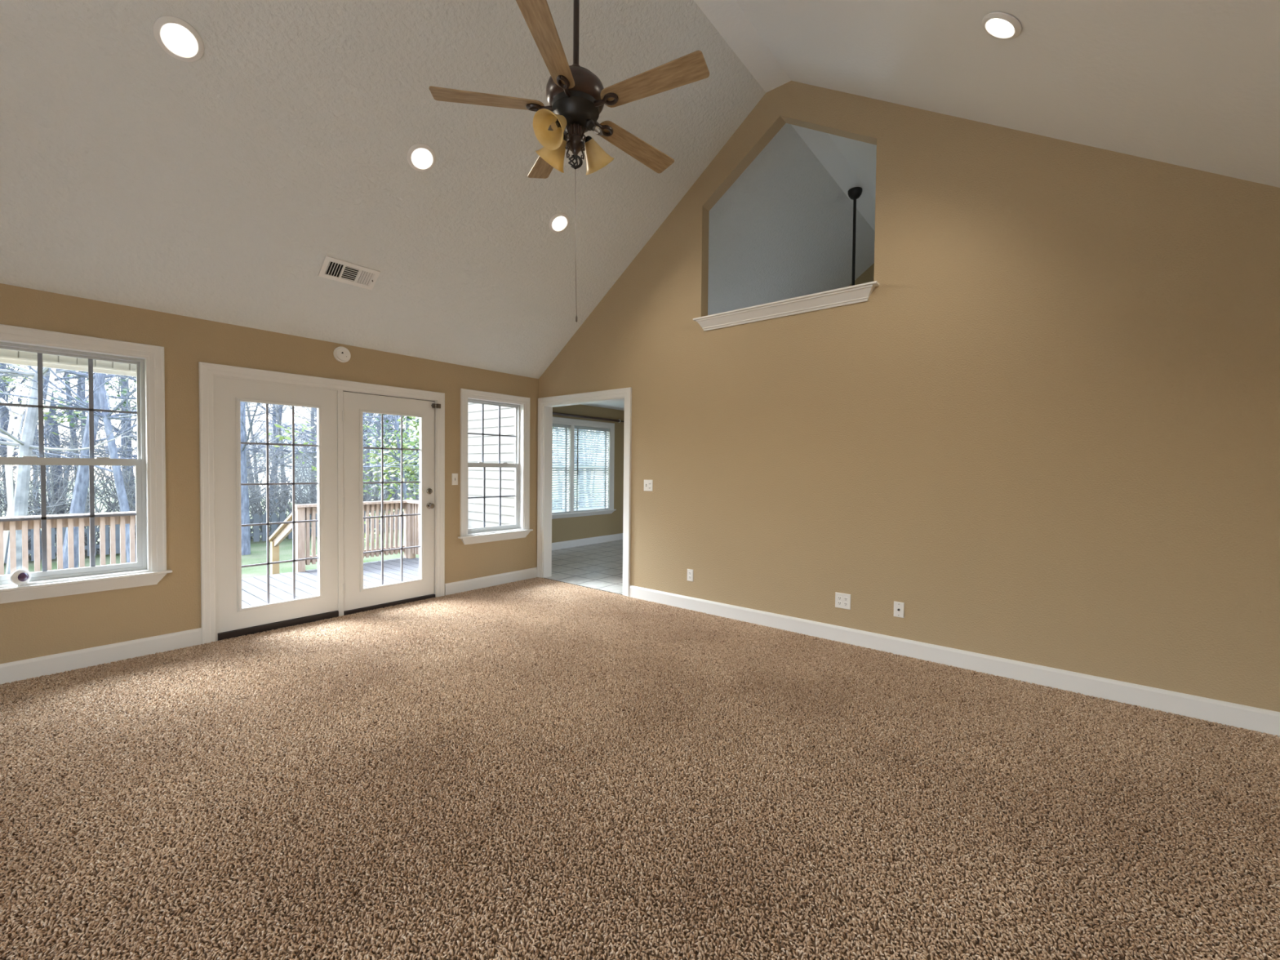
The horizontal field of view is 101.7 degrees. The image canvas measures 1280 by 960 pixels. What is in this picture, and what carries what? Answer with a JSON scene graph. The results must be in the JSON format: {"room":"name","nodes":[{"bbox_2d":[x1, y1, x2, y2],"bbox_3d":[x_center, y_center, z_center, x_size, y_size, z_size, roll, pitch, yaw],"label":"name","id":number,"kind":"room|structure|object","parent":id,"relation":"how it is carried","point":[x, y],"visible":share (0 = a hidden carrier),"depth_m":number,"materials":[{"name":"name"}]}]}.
{"room":"empty living room","nodes":[
{"label":"empty living room","id":0,"kind":"room"},
{"bbox_2d":[0,283,538,663],"bbox_3d":[-3.728,0.111,3.492,0.120,2.660,7.680,2,2,39],"label":"wall","id":1,"kind":"structure","parent":0,"point":[42,627],"depth_m":3.85,"materials":[{"name":"beige paint"}]},
{"bbox_2d":[0,348,136,377],"bbox_3d":[-4.434,-0.962,3.070,0.492,0.350,6.000,2,2,39],"label":"eave","id":2,"kind":"object","parent":1,"relation":"attached to","point":[6,356],"visible":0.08,"depth_m":3.76,"materials":[{"name":"white"}]},
{"bbox_2d":[0,324,172,604],"bbox_3d":[-3.747,-0.098,3.413,0.170,1.701,0.988,2,2,39],"label":"window","id":3,"kind":"structure","parent":1,"relation":"in","point":[149,568],"depth_m":3.55,"materials":[{"name":"white paint"}]},
{"bbox_2d":[9,568,31,586],"bbox_3d":[-3.852,0.608,3.243,0.053,0.105,0.098,0,1,-15],"label":"round ornament","id":4,"kind":"object","parent":3,"relation":"on","point":[20,577],"visible":1,"depth_m":3.23,"materials":[{"name":"white plastic"}]},
{"bbox_2d":[0,627,201,684],"bbox_3d":[-4.671,1.207,2.261,0.016,0.130,4.313,2,2,39],"label":"baseboard","id":5,"kind":"structure","parent":1,"relation":"attached to","point":[23,669],"depth_m":3.50,"materials":[{"name":"white paint"}]},
{"bbox_2d":[215,377,337,633],"bbox_3d":[-2.994,0.192,4.341,0.056,1.972,0.863,2,2,39],"label":"door","id":6,"kind":"structure","parent":1,"relation":"in","point":[229,393],"depth_m":4.25,"materials":[{"name":"white paint"}]},
{"bbox_2d":[198,361,444,644],"bbox_3d":[-2.720,0.170,4.717,0.142,2.129,1.986,2,2,39],"label":"door frame","id":7,"kind":"structure","parent":1,"relation":"attached to","point":[206,371],"depth_m":4.21,"materials":[{"name":"white paint"}]},
{"bbox_2d":[333,346,351,362],"bbox_3d":[-2.651,-1.121,4.645,0.044,0.140,0.140,2,2,39],"label":"smoke detector","id":8,"kind":"object","parent":1,"relation":"attached to","point":[341,354],"visible":1,"depth_m":4.63,"materials":[{"name":"white plastic"}]},
{"bbox_2d":[342,391,440,611],"bbox_3d":[-2.382,0.190,5.051,0.112,1.996,0.935,2,2,39],"label":"door","id":9,"kind":"structure","parent":1,"relation":"in","point":[354,404],"depth_m":4.98,"materials":[{"name":"white paint"}]},
{"bbox_2d":[452,473,457,484],"bbox_3d":[-1.967,-0.009,5.546,0.019,0.124,0.070,2,2,39],"label":"light switch","id":10,"kind":"object","parent":1,"relation":"attached to","point":[455,476],"visible":1,"depth_m":5.55,"materials":[{"name":"white plastic"}]},
{"bbox_2d":[444,567,537,595],"bbox_3d":[-1.658,1.151,5.969,0.016,0.130,1.250,2,2,39],"label":"baseboard","id":11,"kind":"structure","parent":1,"relation":"attached to","point":[466,585],"depth_m":5.90,"materials":[{"name":"white paint"}]},
{"bbox_2d":[457,388,533,544],"bbox_3d":[-1.665,-0.144,5.976,0.170,1.686,0.977,2,2,39],"label":"window","id":12,"kind":"structure","parent":1,"relation":"in","point":[521,527],"depth_m":6.08,"materials":[{"name":"white paint"}]},
{"bbox_2d":[0,0,875,410],"bbox_3d":[-1.801,-2.364,4.589,4.574,2.315,11.870,2,2,39],"label":"ceiling","id":13,"kind":"structure","parent":0,"point":[220,186],"depth_m":3.56,"materials":[{"name":"white paint"}]},
{"bbox_2d":[152,15,204,62],"bbox_3d":[-2.346,-2.243,2.652,0.161,0.118,0.196,2,2,36],"label":"recessed light","id":14,"kind":"object","parent":13,"relation":"in","point":[181,41],"visible":1,"depth_m":2.64,"materials":[{"name":"white glass"}]},
{"bbox_2d":[318,255,380,289],"bbox_3d":[-2.299,-1.635,4.128,0.161,0.120,0.405,2,2,39],"label":"ceiling vent","id":15,"kind":"object","parent":13,"relation":"in","point":[333,268],"visible":1,"depth_m":4.12,"materials":[{"name":"white plastic"}]},
{"bbox_2d":[406,143,435,171],"bbox_3d":[-1.531,-2.259,3.652,0.161,0.118,0.196,2,2,36],"label":"recessed light","id":16,"kind":"object","parent":13,"relation":"in","point":[424,160],"visible":1,"depth_m":3.64,"materials":[{"name":"white glass"}]},
{"bbox_2d":[548,212,569,232],"bbox_3d":[-0.719,-2.285,4.628,0.161,0.118,0.196,2,2,36],"label":"recessed light","id":17,"kind":"object","parent":13,"relation":"in","point":[559,222],"visible":1,"depth_m":4.61,"materials":[{"name":"white glass"}]},
{"bbox_2d":[551,404,624,542],"bbox_3d":[-1.118,0.019,9.018,0.160,2.640,4.190,2,2,39],"label":"wall","id":18,"kind":"structure","parent":0,"point":[565,529],"depth_m":9.37,"materials":[{"name":"beige paint"}]},
{"bbox_2d":[551,416,616,519],"bbox_3d":[-1.192,-0.204,8.875,0.215,1.670,2.142,2,2,39],"label":"window","id":19,"kind":"structure","parent":18,"relation":"in","point":[572,423],"depth_m":9.06,"materials":[{"name":"white paint"}]},
{"bbox_2d":[551,423,569,513],"bbox_3d":[-1.481,-0.180,8.483,0.066,1.469,0.883,2,2,39],"label":"window blind","id":20,"kind":"object","parent":19,"relation":"attached to","point":[557,472],"visible":0.38,"depth_m":8.67,"materials":[{"name":"grey plastic"}]},
{"bbox_2d":[573,426,608,511],"bbox_3d":[-0.868,-0.191,9.235,0.070,1.469,0.888,2,2,39],"label":"window blind","id":21,"kind":"object","parent":19,"relation":"attached to","point":[576,428],"visible":0.94,"depth_m":9.23,"materials":[{"name":"grey plastic"}]},
{"bbox_2d":[551,533,622,550],"bbox_3d":[-1.060,1.081,8.987,0.016,0.118,3.950,2,2,39],"label":"baseboard","id":22,"kind":"structure","parent":18,"relation":"attached to","point":[574,543],"depth_m":9.12,"materials":[{"name":"white paint"}]},
{"bbox_2d":[552,412,623,422],"bbox_3d":[-1.037,-1.079,8.858,0.116,0.064,2.530,2,2,39],"label":"curtain rod","id":23,"kind":"object","parent":18,"relation":"attached to","point":[553,413],"visible":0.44,"depth_m":8.95,"materials":[{"name":"brown"}]},
{"bbox_2d":[0,539,1279,959],"bbox_3d":[-0.415,1.323,3.519,7.918,0.100,11.630,2,2,39],"label":"floor","id":24,"kind":"structure","parent":0,"point":[811,885],"depth_m":1.85,"materials":[{"name":"brown carpet"}]},
{"bbox_2d":[217,594,435,640],"bbox_3d":[-2.738,1.228,4.749,0.142,0.107,1.794,2,2,39],"label":"threshold","id":25,"kind":"object","parent":24,"relation":"on","point":[267,627],"visible":0.31,"depth_m":4.45,"materials":[{"name":"brown metal"}]},
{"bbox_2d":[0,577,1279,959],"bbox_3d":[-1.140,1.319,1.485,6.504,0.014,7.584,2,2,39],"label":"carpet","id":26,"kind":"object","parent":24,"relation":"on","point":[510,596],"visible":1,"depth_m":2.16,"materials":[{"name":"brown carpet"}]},
{"bbox_2d":[693,0,875,231],"bbox_3d":[0.072,-3.388,3.052,0.226,0.160,11.870,2,2,39],"label":"ceiling","id":27,"kind":"structure","parent":0,"point":[727,17],"depth_m":4.23,"materials":[{"name":"white paint"}]},
{"bbox_2d":[429,0,709,322],"bbox_3d":[-0.288,-2.054,2.628,1.332,2.495,1.309,2,2,39],"label":"ceiling fan","id":28,"kind":"object","parent":27,"relation":"hanging from","point":[576,97],"visible":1,"depth_m":2.52,"materials":[{"name":"brown wood"}]},
{"bbox_2d":[555,117,565,128],"bbox_3d":[-0.387,-1.742,2.537,0.048,0.065,0.066,2,2,39],"label":"socket","id":29,"kind":"object","parent":28,"relation":"attached to","point":[557,124],"depth_m":2.51,"materials":[{"name":"black metal"}]},
{"bbox_2d":[584,135,591,142],"bbox_3d":[-0.262,-1.744,2.702,0.048,0.065,0.066,2,2,39],"label":"socket","id":30,"kind":"object","parent":28,"relation":"attached to","point":[588,139],"depth_m":2.67,"materials":[{"name":"black metal"}]},
{"bbox_2d":[584,118,595,131],"bbox_3d":[-0.242,-1.741,2.557,0.066,0.065,0.048,2,2,39],"label":"socket","id":31,"kind":"object","parent":28,"relation":"attached to","point":[589,125],"depth_m":2.54,"materials":[{"name":"black metal"}]},
{"bbox_2d":[848,186,862,285],"bbox_3d":[2.518,-2.588,6.063,1.335,1.529,1.313,2,2,39],"label":"ceiling fan","id":32,"kind":"object","parent":27,"relation":"hanging from","point":[855,193],"visible":0.16,"depth_m":6.03,"materials":[{"name":"black metal"}]},
{"bbox_2d":[848,262,874,286],"bbox_3d":[3.311,-0.992,8.027,7.918,4.795,0.120,2,2,39],"label":"wall","id":33,"kind":"structure","parent":0,"point":[868,276],"depth_m":7.83,"materials":[{"name":"beige paint"}]},
{"bbox_2d":[467,80,1279,711],"bbox_3d":[0.677,-0.947,4.911,8.078,4.795,0.140,2,2,39],"label":"wall","id":34,"kind":"structure","parent":0,"point":[1047,432],"depth_m":3.51,"materials":[{"name":"beige paint"}]},
{"bbox_2d":[537,386,631,596],"bbox_3d":[-0.640,0.113,5.996,1.487,2.201,0.149,2,2,39],"label":"door frame","id":35,"kind":"structure","parent":34,"relation":"attached to","point":[626,393],"depth_m":6.34,"materials":[{"name":"white paint"}]},
{"bbox_2d":[644,480,653,491],"bbox_3d":[0.080,0.056,5.334,0.115,0.116,0.019,2,2,39],"label":"light switch","id":36,"kind":"object","parent":34,"relation":"attached to","point":[648,484],"visible":1,"depth_m":5.33,"materials":[{"name":"white plastic"}]},
{"bbox_2d":[687,568,693,581],"bbox_3d":[0.484,0.919,5.026,0.070,0.114,0.009,2,2,39],"label":"power outlet","id":37,"kind":"object","parent":34,"relation":"attached to","point":[690,572],"visible":1,"depth_m":5.02,"materials":[{"name":"white plastic"}]},
{"bbox_2d":[693,280,879,331],"bbox_3d":[1.190,-1.441,4.457,1.622,0.115,0.205,2,2,39],"label":"ledge","id":38,"kind":"object","parent":34,"relation":"attached to","point":[858,293],"visible":0.97,"depth_m":4.32,"materials":[{"name":"white paint"}]},
{"bbox_2d":[835,591,850,609],"bbox_3d":[1.603,0.956,4.116,0.119,0.121,0.009,2,2,39],"label":"power outlet","id":39,"kind":"object","parent":34,"relation":"attached to","point":[842,600],"visible":1,"depth_m":4.11,"materials":[{"name":"white plastic"}]},
{"bbox_2d":[893,600,904,617],"bbox_3d":[1.916,0.961,3.857,0.070,0.113,0.017,2,2,39],"label":"wall plate","id":40,"kind":"object","parent":34,"relation":"attached to","point":[899,607],"visible":1,"depth_m":3.86,"materials":[{"name":"white plastic"}]},
{"bbox_2d":[629,585,1279,737],"bbox_3d":[1.821,1.232,3.939,4.980,0.130,0.016,2,2,39],"label":"baseboard","id":41,"kind":"structure","parent":34,"relation":"attached to","point":[1245,717],"depth_m":3.43,"materials":[{"name":"white paint"}]},
{"bbox_2d":[735,0,1279,200],"bbox_3d":[1.422,-2.272,1.973,3.278,2.315,11.870,2,2,39],"label":"ceiling","id":42,"kind":"structure","parent":0,"point":[1193,84],"depth_m":2.73,"materials":[{"name":"white paint"}]},
{"bbox_2d":[982,12,1022,39],"bbox_3d":[1.799,-2.260,2.591,0.165,0.112,0.196,2,2,36],"label":"recessed light","id":43,"kind":"object","parent":42,"relation":"in","point":[1000,25],"visible":1,"depth_m":2.58,"materials":[{"name":"white glass"}]},
{"label":"outside","id":44,"kind":"structure","parent":0,"visible":0},
{"bbox_2d":[241,557,418,607],"bbox_3d":[-4.731,1.412,4.746,2.940,0.220,6.970,2,2,39],"label":"floor","id":45,"kind":"structure","parent":44,"point":[254,589],"depth_m":6.53,"materials":[{"name":"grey wood"}]},
{"bbox_2d":[0,511,136,575],"bbox_3d":[-6.726,0.980,4.498,0.143,1.215,4.200,2,2,39],"label":"deck railing","id":46,"kind":"object","parent":45,"relation":"on","point":[11,526],"visible":0.3,"depth_m":5.39,"materials":[{"name":"brown wood"}]},
{"bbox_2d":[294,499,413,572],"bbox_3d":[-4.147,0.933,7.672,0.143,1.215,1.620,2,2,39],"label":"deck railing","id":47,"kind":"object","parent":45,"relation":"on","point":[302,512],"visible":0.49,"depth_m":7.77,"materials":[{"name":"brown wood"}]},
{"bbox_2d":[405,499,418,558],"bbox_3d":[-3.140,0.939,7.823,1.350,1.215,0.143,2,2,39],"label":"deck railing","id":48,"kind":"object","parent":45,"relation":"on","point":[412,505],"visible":0.24,"depth_m":8.15,"materials":[{"name":"brown wood"}]},
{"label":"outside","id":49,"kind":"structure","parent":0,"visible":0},
{"bbox_2d":[0,478,601,578],"bbox_3d":[-33.171,1.184,38.818,89.700,0.300,130.000,2,2,39],"label":"ground","id":50,"kind":"structure","parent":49,"point":[258,554],"depth_m":12.80,"materials":[{"name":"green plant"}]},
{"bbox_2d":[13,392,88,505],"bbox_3d":[-26.087,-2.918,22.317,6.017,8.896,5.766,2,2,45],"label":"bare tree","id":51,"kind":"object","parent":50,"relation":"on","point":[21,393],"visible":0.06,"depth_m":22.85,"materials":[{"name":"grey plant"}]},
{"bbox_2d":[0,364,106,457],"bbox_3d":[-13.985,-4.302,10.189,7.806,12.482,8.205,0,1,-20],"label":"leafy tree","id":52,"kind":"object","parent":50,"relation":"on","point":[3,377],"visible":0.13,"depth_m":11.97,"materials":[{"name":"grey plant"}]},
{"bbox_2d":[6,368,106,547],"bbox_3d":[-15.143,-5.432,13.443,9.660,14.591,9.944,1,1,10],"label":"bare tree","id":53,"kind":"object","parent":50,"relation":"on","point":[46,382],"visible":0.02,"depth_m":12.97,"materials":[{"name":"grey plant"}]},
{"bbox_2d":[9,365,106,513],"bbox_3d":[-22.518,-4.523,19.252,8.088,12.318,8.315,2,2,43],"label":"bare tree","id":54,"kind":"object","parent":50,"relation":"on","point":[37,486],"visible":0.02,"depth_m":19.99,"materials":[{"name":"grey plant"}]},
{"bbox_2d":[0,363,127,516],"bbox_3d":[-15.802,-5.256,11.545,9.645,14.287,9.381,2,2,36],"label":"bare tree","id":55,"kind":"object","parent":50,"relation":"on","point":[3,420],"visible":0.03,"depth_m":12.44,"materials":[{"name":"grey plant"}]},
{"bbox_2d":[8,368,120,511],"bbox_3d":[-21.775,-2.991,19.581,6.997,9.284,5.872,1,1,23],"label":"bare tree","id":56,"kind":"object","parent":50,"relation":"on","point":[64,433],"visible":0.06,"depth_m":19.17,"materials":[{"name":"grey plant"}]},
{"bbox_2d":[0,364,136,475],"bbox_3d":[-14.892,-6.330,10.495,10.845,16.516,11.150,1,1,27],"label":"bare tree","id":57,"kind":"object","parent":50,"relation":"on","point":[5,412],"visible":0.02,"depth_m":12.39,"materials":[{"name":"grey plant"}]},
{"bbox_2d":[0,363,137,574],"bbox_3d":[-9.957,-5.616,9.267,10.029,15.256,9.540,0,1,-4],"label":"bare tree","id":58,"kind":"object","parent":50,"relation":"on","point":[17,503],"visible":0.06,"depth_m":9.36,"materials":[{"name":"grey plant"}]},
{"bbox_2d":[1,371,136,540],"bbox_3d":[-14.838,-3.334,13.474,7.842,10.405,6.581,-1,2,-45],"label":"bare tree","id":59,"kind":"object","parent":50,"relation":"on","point":[67,374],"visible":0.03,"depth_m":13.99,"materials":[{"name":"grey plant"}]},
{"bbox_2d":[3,370,137,494],"bbox_3d":[-13.453,-4.945,12.682,9.218,13.654,8.966,1,2,29],"label":"leafy tree","id":60,"kind":"object","parent":50,"relation":"on","point":[124,392],"visible":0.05,"depth_m":12.72,"materials":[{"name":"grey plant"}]},
{"bbox_2d":[7,370,133,496],"bbox_3d":[-19.412,-3.269,17.047,6.334,10.014,7.548,0,1,-18],"label":"bare tree","id":61,"kind":"object","parent":50,"relation":"on","point":[78,381],"visible":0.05,"depth_m":17.17,"materials":[{"name":"grey plant"}]},
{"bbox_2d":[8,371,137,505],"bbox_3d":[-19.005,-5.633,17.778,9.648,14.693,9.919,0,2,-36],"label":"bare tree","id":62,"kind":"object","parent":50,"relation":"on","point":[130,442],"visible":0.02,"depth_m":18.43,"materials":[{"name":"grey plant"}]},
{"bbox_2d":[13,375,137,509],"bbox_3d":[-17.956,-5.869,16.689,10.006,15.240,10.288,0,1,-17],"label":"bare tree","id":63,"kind":"object","parent":50,"relation":"on","point":[119,388],"visible":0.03,"depth_m":17.01,"materials":[{"name":"grey plant"}]},
{"bbox_2d":[53,368,137,568],"bbox_3d":[-10.641,-4.863,10.779,9.307,13.657,9.041,2,2,43],"label":"bare tree","id":64,"kind":"object","parent":50,"relation":"on","point":[82,482],"visible":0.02,"depth_m":10.63,"materials":[{"name":"grey plant"}]},
{"bbox_2d":[60,376,136,513],"bbox_3d":[-22.659,-6.956,21.937,11.222,17.090,11.537,1,1,15],"label":"bare tree","id":65,"kind":"object","parent":50,"relation":"on","point":[83,385],"visible":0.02,"depth_m":22.31,"materials":[{"name":"grey plant"}]},
{"bbox_2d":[0,401,259,555],"bbox_3d":[-10.954,-5.299,12.770,9.464,14.413,9.730,0,1,-9],"label":"bare tree","id":66,"kind":"object","parent":50,"relation":"on","point":[245,509],"visible":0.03,"depth_m":12.96,"materials":[{"name":"grey plant"}]},
{"bbox_2d":[0,364,299,563],"bbox_3d":[-9.567,-3.534,9.451,7.488,11.070,7.175,0,1,-13],"label":"bare tree","id":67,"kind":"object","parent":50,"relation":"on","point":[107,417],"visible":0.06,"depth_m":9.84,"materials":[{"name":"grey plant"}]},
{"bbox_2d":[0,370,305,463],"bbox_3d":[-11.649,-5.989,14.683,10.336,15.722,9.832,-1,2,-41],"label":"bare tree","id":68,"kind":"object","parent":50,"relation":"on","point":[128,433],"visible":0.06,"depth_m":12.72,"materials":[{"name":"grey plant"}]},
{"bbox_2d":[0,380,316,560],"bbox_3d":[-13.701,-0.396,12.631,11.210,4.484,5.214,-1,2,-45],"label":"trees","id":69,"kind":"object","parent":50,"relation":"on","point":[55,508],"visible":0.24,"depth_m":12.44,"materials":[{"name":"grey plant"}]},
{"bbox_2d":[8,373,311,457],"bbox_3d":[-13.199,-4.210,14.435,8.204,12.130,7.862,1,1,4],"label":"bare tree","id":70,"kind":"object","parent":50,"relation":"on","point":[107,374],"visible":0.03,"depth_m":14.37,"materials":[{"name":"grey plant"}]},
{"bbox_2d":[110,376,278,453],"bbox_3d":[-16.139,-5.544,18.392,9.107,14.563,9.574,1,1,2],"label":"bare tree","id":71,"kind":"object","parent":50,"relation":"on","point":[132,376],"visible":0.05,"depth_m":20.86,"materials":[{"name":"grey plant"}]},
{"bbox_2d":[1,416,418,540],"bbox_3d":[-11.339,-0.124,15.984,4.376,3.833,10.537,2,2,37],"label":"undergrowth","id":72,"kind":"object","parent":50,"relation":"on","point":[287,504],"visible":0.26,"depth_m":16.04,"materials":[{"name":"green plant"}]},
{"bbox_2d":[112,377,315,474],"bbox_3d":[-14.277,-3.702,17.520,7.181,10.924,6.831,1,1,17],"label":"bare tree","id":73,"kind":"object","parent":50,"relation":"on","point":[255,451],"visible":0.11,"depth_m":17.25,"materials":[{"name":"grey plant"}]},
{"bbox_2d":[245,404,302,513],"bbox_3d":[-17.918,-5.777,22.408,10.096,14.815,9.808,1,1,22],"label":"bare tree","id":74,"kind":"object","parent":50,"relation":"on","point":[259,414],"visible":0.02,"depth_m":23.13,"materials":[{"name":"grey plant"}]},
{"bbox_2d":[245,402,309,517],"bbox_3d":[-16.038,-3.967,20.494,7.057,11.285,7.418,1,2,33],"label":"bare tree","id":75,"kind":"object","parent":50,"relation":"on","point":[247,406],"visible":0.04,"depth_m":21.19,"materials":[{"name":"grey plant"}]},
{"bbox_2d":[245,402,310,474],"bbox_3d":[-20.362,-4.007,28.241,6.828,10.919,7.178,0,1,-12],"label":"bare tree","id":76,"kind":"object","parent":50,"relation":"on","point":[254,402],"visible":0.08,"depth_m":28.81,"materials":[{"name":"grey plant"}]},
{"bbox_2d":[245,403,312,480],"bbox_3d":[-15.088,-4.430,19.921,8.042,12.248,8.268,2,2,39],"label":"bare tree","id":77,"kind":"object","parent":50,"relation":"on","point":[261,403],"visible":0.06,"depth_m":21.14,"materials":[{"name":"grey plant"}]},
{"bbox_2d":[248,402,311,515],"bbox_3d":[-15.584,-5.829,23.563,10.162,14.912,9.872,1,1,6],"label":"bare tree","id":78,"kind":"object","parent":50,"relation":"on","point":[279,406],"visible":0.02,"depth_m":23.03,"materials":[{"name":"grey plant"}]},
{"bbox_2d":[245,403,316,507],"bbox_3d":[-17.751,-2.896,26.712,5.711,8.812,5.960,1,1,26],"label":"bare tree","id":79,"kind":"object","parent":50,"relation":"on","point":[290,420],"visible":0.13,"depth_m":26.40,"materials":[{"name":"grey plant"}]},
{"bbox_2d":[269,508,295,574],"bbox_3d":[-5.127,1.204,7.551,1.180,1.658,0.140,2,2,39],"label":"stair handrail","id":80,"kind":"object","parent":50,"relation":"on","point":[283,531],"visible":0.55,"depth_m":7.76,"materials":[{"name":"brown wood"}]},
{"bbox_2d":[3,497,562,563],"bbox_3d":[-9.920,1.349,16.063,0.160,0.880,20.135,2,2,39],"label":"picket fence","id":81,"kind":"object","parent":50,"relation":"on","point":[255,534],"visible":0.09,"depth_m":14.65,"materials":[{"name":"brown wood"}]},
{"bbox_2d":[245,404,374,510],"bbox_3d":[-14.584,-4.981,21.736,8.318,13.302,8.744,0,1,-18],"label":"bare tree","id":82,"kind":"object","parent":50,"relation":"on","point":[277,416],"visible":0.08,"depth_m":20.88,"materials":[{"name":"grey plant"}]},
{"bbox_2d":[245,404,380,478],"bbox_3d":[-11.067,-6.300,17.313,10.647,16.216,10.947,0,2,-30],"label":"bare tree","id":83,"kind":"object","parent":50,"relation":"on","point":[285,425],"visible":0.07,"depth_m":16.06,"materials":[{"name":"grey plant"}]},
{"bbox_2d":[245,404,381,467],"bbox_3d":[-12.072,-4.889,18.183,8.338,13.333,8.765,1,1,27],"label":"bare tree","id":84,"kind":"object","parent":50,"relation":"on","point":[309,432],"visible":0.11,"depth_m":18.65,"materials":[{"name":"grey plant"}]},
{"bbox_2d":[257,404,377,506],"bbox_3d":[-18.021,-7.007,26.486,11.212,17.075,11.527,1,2,32],"label":"bare tree","id":85,"kind":"object","parent":50,"relation":"on","point":[274,416],"visible":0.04,"depth_m":27.35,"materials":[{"name":"grey plant"}]},
{"bbox_2d":[264,403,379,476],"bbox_3d":[-11.683,-3.055,20.435,7.218,9.577,6.057,1,1,18],"label":"bare tree","id":86,"kind":"object","parent":50,"relation":"on","point":[264,403],"visible":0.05,"depth_m":19.23,"materials":[{"name":"grey plant"}]},
{"bbox_2d":[265,407,391,460],"bbox_3d":[-15.254,-5.117,25.500,8.372,13.387,8.800,0,1,-10],"label":"bare tree","id":87,"kind":"object","parent":50,"relation":"on","point":[302,407],"visible":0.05,"depth_m":23.76,"materials":[{"name":"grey plant"}]},
{"bbox_2d":[248,420,418,502],"bbox_3d":[-19.952,-1.301,37.318,9.000,5.000,11.800,2,2,39],"label":"tree","id":88,"kind":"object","parent":50,"relation":"on","point":[261,427],"visible":0.05,"depth_m":32.70,"materials":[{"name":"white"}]},
{"bbox_2d":[262,405,406,473],"bbox_3d":[-13.331,-4.255,22.086,8.023,11.862,7.688,-1,2,-44],"label":"bare tree","id":89,"kind":"object","parent":50,"relation":"on","point":[288,406],"visible":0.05,"depth_m":20.89,"materials":[{"name":"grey plant"}]},
{"bbox_2d":[280,411,390,475],"bbox_3d":[-12.537,-3.763,23.226,7.110,10.816,6.764,-1,2,-41],"label":"bare tree","id":90,"kind":"object","parent":50,"relation":"on","point":[299,411],"visible":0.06,"depth_m":21.89,"materials":[{"name":"grey plant"}]},
{"bbox_2d":[262,439,418,528],"bbox_3d":[-8.749,0.054,19.535,3.341,3.364,9.476,1,2,33],"label":"undergrowth","id":91,"kind":"object","parent":50,"relation":"on","point":[413,489],"visible":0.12,"depth_m":18.78,"materials":[{"name":"green plant"}]},
{"bbox_2d":[264,408,418,562],"bbox_3d":[-6.001,-2.223,13.532,5.968,8.303,6.326,0,1,-22],"label":"leafy tree","id":92,"kind":"object","parent":50,"relation":"on","point":[397,455],"visible":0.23,"depth_m":13.36,"materials":[{"name":"green plant"}]},
{"bbox_2d":[282,407,413,503],"bbox_3d":[-12.658,-5.711,20.899,9.738,14.831,10.012,2,2,35],"label":"bare tree","id":93,"kind":"object","parent":50,"relation":"on","point":[312,415],"visible":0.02,"depth_m":21.57,"materials":[{"name":"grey plant"}]},
{"bbox_2d":[285,411,417,461],"bbox_3d":[-11.320,-4.478,19.634,8.080,12.467,8.432,1,1,8],"label":"bare tree","id":94,"kind":"object","parent":50,"relation":"on","point":[365,431],"visible":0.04,"depth_m":19.78,"materials":[{"name":"grey plant"}]},
{"bbox_2d":[363,414,405,501],"bbox_3d":[-13.159,-5.014,23.416,9.080,13.323,8.820,2,2,43],"label":"bare tree","id":95,"kind":"object","parent":50,"relation":"on","point":[366,464],"visible":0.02,"depth_m":23.67,"materials":[{"name":"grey plant"}]},
{"bbox_2d":[373,413,400,500],"bbox_3d":[-14.289,-5.990,27.891,9.972,15.062,10.265,2,2,42],"label":"bare tree","id":96,"kind":"object","parent":50,"relation":"on","point":[375,489],"visible":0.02,"depth_m":28.69,"materials":[{"name":"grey plant"}]},
{"bbox_2d":[363,412,418,472],"bbox_3d":[-6.111,-3.545,11.830,7.011,11.085,8.354,0,2,-29],"label":"bare tree","id":97,"kind":"object","parent":50,"relation":"on","point":[388,415],"visible":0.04,"depth_m":11.34,"materials":[{"name":"grey plant"}]},
{"bbox_2d":[367,415,414,493],"bbox_3d":[-11.007,-6.964,26.146,11.574,17.144,11.257,1,1,5],"label":"bare tree","id":98,"kind":"object","parent":50,"relation":"on","point":[408,420],"visible":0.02,"depth_m":24.93,"materials":[{"name":"grey plant"}]},
{"bbox_2d":[365,414,418,500],"bbox_3d":[-8.074,-5.114,19.550,9.050,13.783,9.304,-1,2,-43],"label":"bare tree","id":99,"kind":"object","parent":50,"relation":"on","point":[397,478],"visible":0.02,"depth_m":18.93,"materials":[{"name":"grey plant"}]},
{"bbox_2d":[363,413,554,492],"bbox_3d":[-6.192,-2.231,16.681,7.284,8.193,6.558,1,1,23],"label":"leafy tree","id":100,"kind":"object","parent":50,"relation":"on","point":[387,421],"visible":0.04,"depth_m":16.56,"materials":[{"name":"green plant"}]},
{"bbox_2d":[551,464,601,509],"bbox_3d":[-3.156,0.250,27.132,2.793,2.731,10.774,2,2,39],"label":"undergrowth","id":101,"kind":"object","parent":50,"relation":"on","point":[579,464],"visible":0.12,"depth_m":27.17,"materials":[{"name":"green plant"}]},
{"bbox_2d":[553,429,600,506],"bbox_3d":[-3.990,-4.896,26.757,8.595,13.090,8.837,0,1,-26],"label":"bare tree","id":102,"kind":"object","parent":50,"relation":"on","point":[579,429],"visible":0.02,"depth_m":27.20,"materials":[{"name":"grey plant"}]},
{"bbox_2d":[575,429,602,506],"bbox_3d":[-2.276,-3.617,28.521,6.658,10.526,7.933,0,1,-25],"label":"bare tree","id":103,"kind":"object","parent":50,"relation":"on","point":[581,429],"visible":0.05,"depth_m":28.46,"materials":[{"name":"grey plant"}]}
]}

